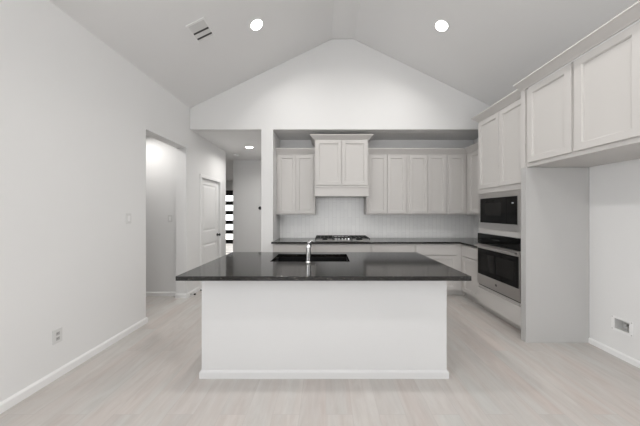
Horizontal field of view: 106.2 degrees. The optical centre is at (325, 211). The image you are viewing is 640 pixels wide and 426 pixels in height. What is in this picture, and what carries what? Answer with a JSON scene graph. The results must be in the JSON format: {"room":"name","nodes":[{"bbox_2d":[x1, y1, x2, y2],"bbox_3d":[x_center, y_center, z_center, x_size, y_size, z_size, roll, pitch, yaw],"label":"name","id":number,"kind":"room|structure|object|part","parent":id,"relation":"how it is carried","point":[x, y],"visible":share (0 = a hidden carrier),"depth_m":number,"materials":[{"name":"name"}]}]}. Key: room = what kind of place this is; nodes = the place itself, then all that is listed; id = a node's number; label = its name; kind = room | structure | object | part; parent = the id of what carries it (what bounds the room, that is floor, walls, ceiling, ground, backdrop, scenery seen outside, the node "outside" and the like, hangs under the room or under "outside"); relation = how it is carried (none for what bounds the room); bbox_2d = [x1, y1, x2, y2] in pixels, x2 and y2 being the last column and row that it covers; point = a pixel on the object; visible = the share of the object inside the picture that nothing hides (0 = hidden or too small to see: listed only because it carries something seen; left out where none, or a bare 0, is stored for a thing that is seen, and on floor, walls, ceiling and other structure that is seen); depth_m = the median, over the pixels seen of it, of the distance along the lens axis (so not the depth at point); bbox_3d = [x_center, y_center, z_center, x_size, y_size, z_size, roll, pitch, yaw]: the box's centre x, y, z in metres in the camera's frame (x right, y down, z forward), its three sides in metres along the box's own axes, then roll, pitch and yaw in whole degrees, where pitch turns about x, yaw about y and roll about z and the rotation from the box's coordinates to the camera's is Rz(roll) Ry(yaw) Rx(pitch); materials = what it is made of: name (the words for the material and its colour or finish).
{"room":"kitchen","nodes":[
{"label":"kitchen","id":0,"kind":"room"},
{"bbox_2d":[0,0,225,401],"bbox_3d":[-2.373,-0.178,2.902,0.175,3.177,5.155,0,0,0],"label":"wall","id":1,"kind":"structure","parent":0,"point":[76,116],"depth_m":2.16,"materials":[{"name":"paint"}]},
{"bbox_2d":[52,327,61,344],"bbox_3d":[-2.281,1.054,2.040,0.008,0.118,0.072,0,0,0],"label":"electrical outlet","id":2,"kind":"object","parent":1,"relation":"attached to","point":[56,334],"visible":1,"depth_m":2.03,"materials":[{"name":"white plastic"}]},
{"bbox_2d":[126,213,130,223],"bbox_3d":[-2.280,0.075,2.775,0.009,0.118,0.072,0,0,0],"label":"light switch","id":3,"kind":"object","parent":1,"relation":"attached to","point":[128,215],"visible":1,"depth_m":2.77,"materials":[{"name":"white plastic"}]},
{"bbox_2d":[175,286,199,297],"bbox_3d":[-2.365,1.373,4.125,0.189,0.075,0.419,0,0,0],"label":"baseboard","id":4,"kind":"object","parent":1,"relation":"attached to","point":[193,291],"visible":0.97,"depth_m":3.96,"materials":[{"name":"paint"}]},
{"bbox_2d":[200,174,221,288],"bbox_3d":[-2.297,0.357,4.785,0.105,2.105,0.890,0,0,0],"label":"door","id":5,"kind":"structure","parent":1,"relation":"in","point":[209,234],"depth_m":4.77,"materials":[{"name":"paint"}]},
{"bbox_2d":[226,181,232,189],"bbox_3d":[-3.990,0.013,10.675,3.220,2.795,0.150,0,0,0],"label":"wall","id":6,"kind":"structure","parent":0,"point":[229,184],"depth_m":10.60,"materials":[{"name":"paint"}]},
{"bbox_2d":[226,190,232,243],"bbox_3d":[-4.190,0.210,10.675,0.940,2.400,0.150,0,0,0],"label":"door","id":7,"kind":"structure","parent":6,"relation":"in","point":[228,192],"depth_m":10.64,"materials":[{"name":"black paint"}]},
{"bbox_2d":[233,132,279,251],"bbox_3d":[-1.685,0.013,7.375,1.590,2.795,6.450,0,0,0],"label":"wall","id":8,"kind":"structure","parent":0,"point":[246,173],"depth_m":6.40,"materials":[{"name":"paint"}]},
{"bbox_2d":[146,39,489,291],"bbox_3d":[-0.880,-0.748,4.085,7.440,4.316,0.130,0,0,0],"label":"wall","id":9,"kind":"structure","parent":0,"point":[336,85],"depth_m":4.03,"materials":[{"name":"paint"}]},
{"bbox_2d":[146,292,175,295],"bbox_3d":[-3.530,1.373,4.013,2.140,0.075,0.014,0,0,0],"label":"baseboard","id":10,"kind":"structure","parent":9,"relation":"attached to","point":[147,293],"depth_m":4.01,"materials":[{"name":"paint"}]},
{"bbox_2d":[280,197,478,237],"bbox_3d":[0.975,0.107,4.067,3.726,0.775,1.103,0,0,0],"label":"backsplash","id":11,"kind":"structure","parent":9,"relation":"attached to","point":[334,215],"depth_m":4.61,"materials":[{"name":"tile"}]},
{"bbox_2d":[0,244,639,425],"bbox_3d":[-1.400,1.460,1.500,9.200,0.100,19.400,0,0,0],"label":"floor","id":12,"kind":"structure","parent":0,"point":[149,376],"depth_m":1.92,"materials":[{"name":"beige wood"}]},
{"bbox_2d":[273,244,313,251],"bbox_3d":[-0.542,0.969,4.309,0.691,0.882,0.618,0,0,0],"label":"base cabinet","id":13,"kind":"object","parent":12,"relation":"on","point":[276,247],"visible":0.17,"depth_m":4.00,"materials":[{"name":"paint"}]},
{"bbox_2d":[199,281,448,378],"bbox_3d":[-0.016,0.971,2.478,2.110,0.878,0.904,0,0,0],"label":"kitchen island","id":14,"kind":"object","parent":12,"relation":"on","point":[251,329],"visible":0.7,"depth_m":2.04,"materials":[{"name":"paint"}]},
{"bbox_2d":[176,252,470,280],"bbox_3d":[-0.019,0.513,2.409,2.282,0.035,1.118,0,0,0],"label":"island countertop","id":15,"kind":"structure","parent":14,"relation":"on","point":[233,266],"depth_m":2.11,"materials":[{"name":"black stone"}]},
{"bbox_2d":[306,240,312,262],"bbox_3d":[-0.163,0.385,2.438,0.074,0.223,0.242,0,0,0],"label":"faucet","id":16,"kind":"object","parent":15,"relation":"on","point":[309,245],"visible":1,"depth_m":2.33,"materials":[{"name":"silver metal"}]},
{"bbox_2d":[274,257,347,261],"bbox_3d":[-0.160,0.639,2.615,0.840,0.214,0.470,0,0,0],"label":"sink","id":17,"kind":"object","parent":15,"relation":"in","point":[279,259],"visible":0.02,"depth_m":2.83,"materials":[{"name":"black"}]},
{"bbox_3d":[-0.016,1.375,2.478,2.110,0.069,0.904,0,0,0],"label":"baseboard","id":18,"kind":"part","parent":14,"relation":"part of","materials":[{"name":"paint"}]},
{"bbox_2d":[314,244,370,251],"bbox_3d":[0.279,0.969,4.309,0.947,0.882,0.618,0,0,0],"label":"base cabinet","id":19,"kind":"object","parent":12,"relation":"on","point":[317,247],"visible":0.19,"depth_m":4.00,"materials":[{"name":"paint"}]},
{"bbox_2d":[371,244,414,251],"bbox_3d":[1.121,0.969,4.309,0.734,0.882,0.618,0,0,0],"label":"base cabinet","id":20,"kind":"object","parent":12,"relation":"on","point":[374,247],"visible":0.21,"depth_m":4.00,"materials":[{"name":"paint"}]},
{"bbox_2d":[415,244,465,295],"bbox_3d":[2.164,0.969,4.309,1.348,0.882,0.618,0,0,0],"label":"base cabinet","id":21,"kind":"object","parent":12,"relation":"on","point":[449,255],"visible":0.35,"depth_m":4.00,"materials":[{"name":"paint"}]},
{"bbox_2d":[271,238,477,247],"bbox_3d":[0.965,0.511,4.063,3.746,0.030,1.094,0,0,0],"label":"countertop","id":22,"kind":"structure","parent":21,"relation":"on","point":[465,241],"depth_m":4.04,"materials":[{"name":"black stone"}]},
{"bbox_2d":[315,235,369,240],"bbox_3d":[0.280,0.468,4.300,0.940,0.055,0.500,0,0,0],"label":"gas cooktop","id":23,"kind":"object","parent":22,"relation":"in","point":[318,237],"visible":1,"depth_m":4.17,"materials":[{"name":"silver metal"}]},
{"bbox_3d":[1.837,0.633,4.010,0.665,0.170,0.020,0,0,0],"label":"drawer","id":24,"kind":"part","parent":21,"relation":"part of","materials":[{"name":"paint"}]},
{"bbox_3d":[1.837,1.014,4.010,0.665,0.563,0.020,0,0,0],"label":"door","id":25,"kind":"part","parent":21,"relation":"part of","materials":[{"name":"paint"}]},
{"bbox_2d":[461,244,483,306],"bbox_3d":[2.544,0.969,3.767,0.588,0.882,0.503,0,0,0],"label":"base cabinet","id":26,"kind":"object","parent":12,"relation":"on","point":[468,253],"visible":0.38,"depth_m":3.76,"materials":[{"name":"paint"}]},
{"bbox_3d":[2.260,0.633,3.743,0.020,0.170,0.430,0,0,0],"label":"drawer","id":27,"kind":"part","parent":26,"relation":"part of","materials":[{"name":"paint"}]},
{"bbox_3d":[2.260,1.014,3.743,0.020,0.563,0.430,0,0,0],"label":"door","id":28,"kind":"part","parent":26,"relation":"part of","materials":[{"name":"paint"}]},
{"bbox_2d":[471,88,527,330],"bbox_3d":[2.503,0.007,3.120,0.670,2.805,0.927,0,0,0],"label":"tall cabinet","id":29,"kind":"object","parent":12,"relation":"on","point":[499,125],"visible":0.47,"depth_m":3.06,"materials":[{"name":"paint"}]},
{"bbox_3d":[2.230,-0.811,3.294,0.020,0.958,0.412,0,0,0],"label":"door","id":30,"kind":"part","parent":29,"relation":"part of","materials":[{"name":"paint"}]},
{"bbox_2d":[474,233,520,302],"bbox_3d":[2.470,0.675,3.104,0.640,0.746,0.775,0,0,0],"label":"wall oven","id":31,"kind":"object","parent":29,"relation":"in","point":[498,257],"visible":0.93,"depth_m":3.02,"materials":[{"name":"grey"}]},
{"bbox_3d":[2.175,0.478,3.107,0.050,0.023,0.750,0,0,0],"label":"handle","id":32,"kind":"part","parent":31,"relation":"part of","materials":[{"name":"silver metal"}]},
{"bbox_3d":[2.218,0.697,3.107,0.040,0.364,0.733,0,0,0],"label":"door glass","id":33,"kind":"part","parent":31,"relation":"part of","materials":[{"name":"black glass"}]},
{"bbox_3d":[2.222,0.373,3.107,0.034,0.143,0.762,0,0,0],"label":"control panel","id":34,"kind":"part","parent":31,"relation":"part of","materials":[{"name":"black glass"}]},
{"bbox_3d":[2.230,1.198,3.083,0.020,0.225,0.835,0,0,0],"label":"drawer","id":35,"kind":"part","parent":29,"relation":"part of","materials":[{"name":"paint"}]},
{"bbox_3d":[2.503,-1.353,3.123,0.670,0.085,0.923,0,0,0],"label":"crown molding","id":36,"kind":"part","parent":29,"relation":"part of","materials":[{"name":"paint"}]},
{"bbox_2d":[479,189,520,231],"bbox_3d":[2.425,-0.018,3.101,0.430,0.495,0.778,0,0,0],"label":"microwave","id":37,"kind":"object","parent":29,"relation":"in","point":[500,210],"visible":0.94,"depth_m":3.03,"materials":[{"name":"silver metal"}]},
{"bbox_3d":[2.225,-0.020,3.193,0.026,0.334,0.499,0,0,0],"label":"door glass","id":38,"kind":"part","parent":37,"relation":"part of","materials":[{"name":"black glass"}]},
{"bbox_3d":[2.225,-0.020,2.863,0.026,0.334,0.156,0,0,0],"label":"control panel","id":39,"kind":"part","parent":37,"relation":"part of","materials":[{"name":"black glass"}]},
{"bbox_3d":[2.230,-0.811,2.873,0.020,0.958,0.416,0,0,0],"label":"door","id":40,"kind":"part","parent":29,"relation":"part of","materials":[{"name":"paint"}]},
{"bbox_2d":[521,167,588,342],"bbox_3d":[2.497,0.464,2.620,0.683,1.893,0.069,0,0,0],"label":"panel","id":41,"kind":"object","parent":12,"relation":"on","point":[554,200],"visible":1,"depth_m":2.59,"materials":[{"name":"paint"}]},
{"bbox_2d":[195,132,477,180],"bbox_3d":[-1.505,-1.435,7.575,8.990,0.100,6.850,0,0,0],"label":"ceiling","id":42,"kind":"structure","parent":0,"point":[232,143],"depth_m":4.46,"materials":[{"name":"paint"}]},
{"bbox_2d":[49,0,638,107],"bbox_3d":[0.278,-2.344,-1.975,5.475,1.364,12.250,0,0,0],"label":"ceiling","id":43,"kind":"structure","parent":0,"point":[487,47],"depth_m":3.07,"materials":[{"name":"paint"}]},
{"bbox_2d":[185,17,214,43],"bbox_3d":[-1.472,-2.135,2.830,0.216,0.112,0.280,0,0,0],"label":"ceiling vent","id":44,"kind":"object","parent":43,"relation":"in","point":[200,29],"visible":1,"depth_m":2.81,"materials":[{"name":"metal"}]},
{"bbox_2d":[249,18,263,30],"bbox_3d":[-0.898,-2.419,3.100,0.174,0.088,0.194,0,0,4],"label":"recessed light","id":45,"kind":"object","parent":43,"relation":"in","point":[256,24],"visible":1,"depth_m":3.09,"materials":[{"name":"paint"}]},
{"bbox_2d":[434,19,448,31],"bbox_3d":[1.496,-2.404,3.100,0.174,0.088,0.194,0,0,-4],"label":"recessed light","id":46,"kind":"object","parent":43,"relation":"in","point":[441,25],"visible":1,"depth_m":3.09,"materials":[{"name":"paint"}]},
{"bbox_2d":[280,140,473,154],"bbox_3d":[0.975,0.013,4.680,3.730,2.795,0.120,0,0,0],"label":"wall","id":47,"kind":"structure","parent":0,"point":[283,143],"depth_m":4.62,"materials":[{"name":"paint"}]},
{"bbox_2d":[276,148,315,214],"bbox_3d":[-0.541,-0.543,4.423,0.694,1.176,0.377,0,0,0],"label":"upper cabinet","id":48,"kind":"object","parent":47,"relation":"attached to","point":[295,174],"visible":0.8,"depth_m":4.29,"materials":[{"name":"paint"}]},
{"bbox_3d":[-0.697,-0.496,4.290,0.313,1.043,0.020,0,0,0],"label":"door","id":49,"kind":"part","parent":48,"relation":"part of","materials":[{"name":"paint"}]},
{"bbox_3d":[-0.541,-1.081,4.268,0.694,0.100,0.065,0,0,0],"label":"crown molding","id":50,"kind":"part","parent":48,"relation":"part of","materials":[{"name":"paint"}]},
{"bbox_3d":[-0.377,-0.496,4.290,0.314,1.043,0.020,0,0,0],"label":"door","id":51,"kind":"part","parent":48,"relation":"part of","materials":[{"name":"paint"}]},
{"bbox_2d":[310,134,373,197],"bbox_3d":[0.266,-0.786,4.322,1.066,1.042,0.593,0,0,0],"label":"upper cabinet","id":52,"kind":"object","parent":47,"relation":"attached to","point":[341,160],"visible":0.99,"depth_m":4.08,"materials":[{"name":"paint"}]},
{"bbox_3d":[0.046,-0.840,4.090,0.432,0.764,0.020,0,0,0],"label":"door","id":53,"kind":"part","parent":52,"relation":"part of","materials":[{"name":"paint"}]},
{"bbox_3d":[0.266,-1.264,4.322,1.066,0.085,0.593,0,0,0],"label":"crown molding","id":54,"kind":"part","parent":52,"relation":"part of","materials":[{"name":"paint"}]},
{"bbox_3d":[0.486,-0.840,4.090,0.432,0.764,0.020,0,0,0],"label":"door","id":55,"kind":"part","parent":52,"relation":"part of","materials":[{"name":"paint"}]},
{"bbox_2d":[364,155,406,214],"bbox_3d":[1.090,-0.492,4.446,0.728,1.075,0.332,0,0,0],"label":"upper cabinet","id":56,"kind":"object","parent":47,"relation":"attached to","point":[387,174],"visible":0.89,"depth_m":4.29,"materials":[{"name":"paint"}]},
{"bbox_3d":[0.922,-0.496,4.290,0.331,1.043,0.020,0,0,0],"label":"door","id":57,"kind":"part","parent":56,"relation":"part of","materials":[{"name":"paint"}]},
{"bbox_3d":[1.260,-0.496,4.290,0.329,1.043,0.020,0,0,0],"label":"door","id":58,"kind":"part","parent":56,"relation":"part of","materials":[{"name":"paint"}]},
{"bbox_2d":[407,155,446,214],"bbox_3d":[1.810,-0.492,4.446,0.709,1.075,0.332,0,0,0],"label":"upper cabinet","id":59,"kind":"object","parent":47,"relation":"attached to","point":[426,174],"visible":0.88,"depth_m":4.29,"materials":[{"name":"paint"}]},
{"bbox_3d":[1.649,-0.496,4.290,0.325,1.043,0.020,0,0,0],"label":"door","id":60,"kind":"part","parent":59,"relation":"part of","materials":[{"name":"paint"}]},
{"bbox_2d":[368,142,477,153],"bbox_3d":[1.623,-1.081,3.909,1.794,0.100,0.783,0,0,0],"label":"crown molding","id":61,"kind":"structure","parent":59,"relation":"on","point":[474,147],"depth_m":4.25,"materials":[{"name":"paint"}]},
{"bbox_3d":[1.981,-0.496,4.290,0.318,1.043,0.020,0,0,0],"label":"door","id":62,"kind":"part","parent":59,"relation":"part of","materials":[{"name":"paint"}]},
{"bbox_2d":[447,155,466,214],"bbox_3d":[2.502,-0.492,4.446,0.671,1.075,0.332,0,0,0],"label":"upper cabinet","id":63,"kind":"object","parent":47,"relation":"attached to","point":[456,164],"visible":0.56,"depth_m":4.29,"materials":[{"name":"paint"}]},
{"bbox_2d":[474,19,639,360],"bbox_3d":[2.915,-0.178,-1.630,0.150,3.177,12.740,0,0,0],"label":"wall","id":64,"kind":"structure","parent":0,"point":[614,188],"depth_m":2.36,"materials":[{"name":"paint"}]},
{"bbox_2d":[467,150,478,214],"bbox_3d":[2.669,-0.492,3.907,0.338,1.075,0.780,0,0,0],"label":"upper cabinet","id":65,"kind":"object","parent":64,"relation":"attached to","point":[472,158],"visible":0.33,"depth_m":4.12,"materials":[{"name":"paint"}]},
{"bbox_2d":[513,0,639,167],"bbox_3d":[2.454,-0.943,2.085,0.768,0.915,1.140,0,0,0],"label":"upper cabinet","id":66,"kind":"object","parent":64,"relation":"attached to","point":[586,113],"visible":0.94,"depth_m":2.00,"materials":[{"name":"paint"}]},
{"bbox_3d":[2.165,-0.919,2.342,0.020,0.786,0.461,0,0,0],"label":"door","id":67,"kind":"part","parent":66,"relation":"part of","materials":[{"name":"paint"}]},
{"bbox_3d":[2.454,-1.363,2.084,0.768,0.075,1.139,0,0,0],"label":"crown molding","id":68,"kind":"part","parent":66,"relation":"part of","materials":[{"name":"paint"}]},
{"bbox_3d":[2.165,-0.919,1.857,0.020,0.786,0.455,0,0,0],"label":"door","id":69,"kind":"part","parent":66,"relation":"part of","materials":[{"name":"paint"}]},
{"bbox_2d":[588,337,639,367],"bbox_3d":[2.833,1.380,-2.708,0.014,0.060,10.585,0,0,0],"label":"baseboard","id":70,"kind":"structure","parent":64,"relation":"attached to","point":[600,345],"depth_m":2.34,"materials":[{"name":"paint"}]},
{"bbox_2d":[611,314,632,337],"bbox_3d":[2.880,1.090,2.303,0.092,0.143,0.168,0,0,0],"label":"outlet box","id":71,"kind":"object","parent":64,"relation":"attached to","point":[621,325],"visible":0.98,"depth_m":2.33,"materials":[{"name":"paint"}]},
{"bbox_3d":[-2.373,-0.179,-3.838,0.175,3.177,8.325,0,0,0],"label":"wall","id":72,"kind":"structure","parent":0,"visible":0},
{"bbox_2d":[0,317,147,413],"bbox_3d":[-2.365,1.373,-2.468,0.189,0.075,11.064,0,0,0],"label":"baseboard","id":73,"kind":"structure","parent":72,"relation":"attached to","point":[6,404],"depth_m":2.08,"materials":[{"name":"paint"}]},
{"label":"outside","id":74,"kind":"structure","parent":0,"visible":0},
{"bbox_2d":[226,234,232,238],"bbox_3d":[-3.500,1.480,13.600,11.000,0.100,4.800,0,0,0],"label":"window pane","id":75,"kind":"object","parent":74,"point":[228,236],"depth_m":14.01,"materials":[{"name":"white glass"}]}
]}

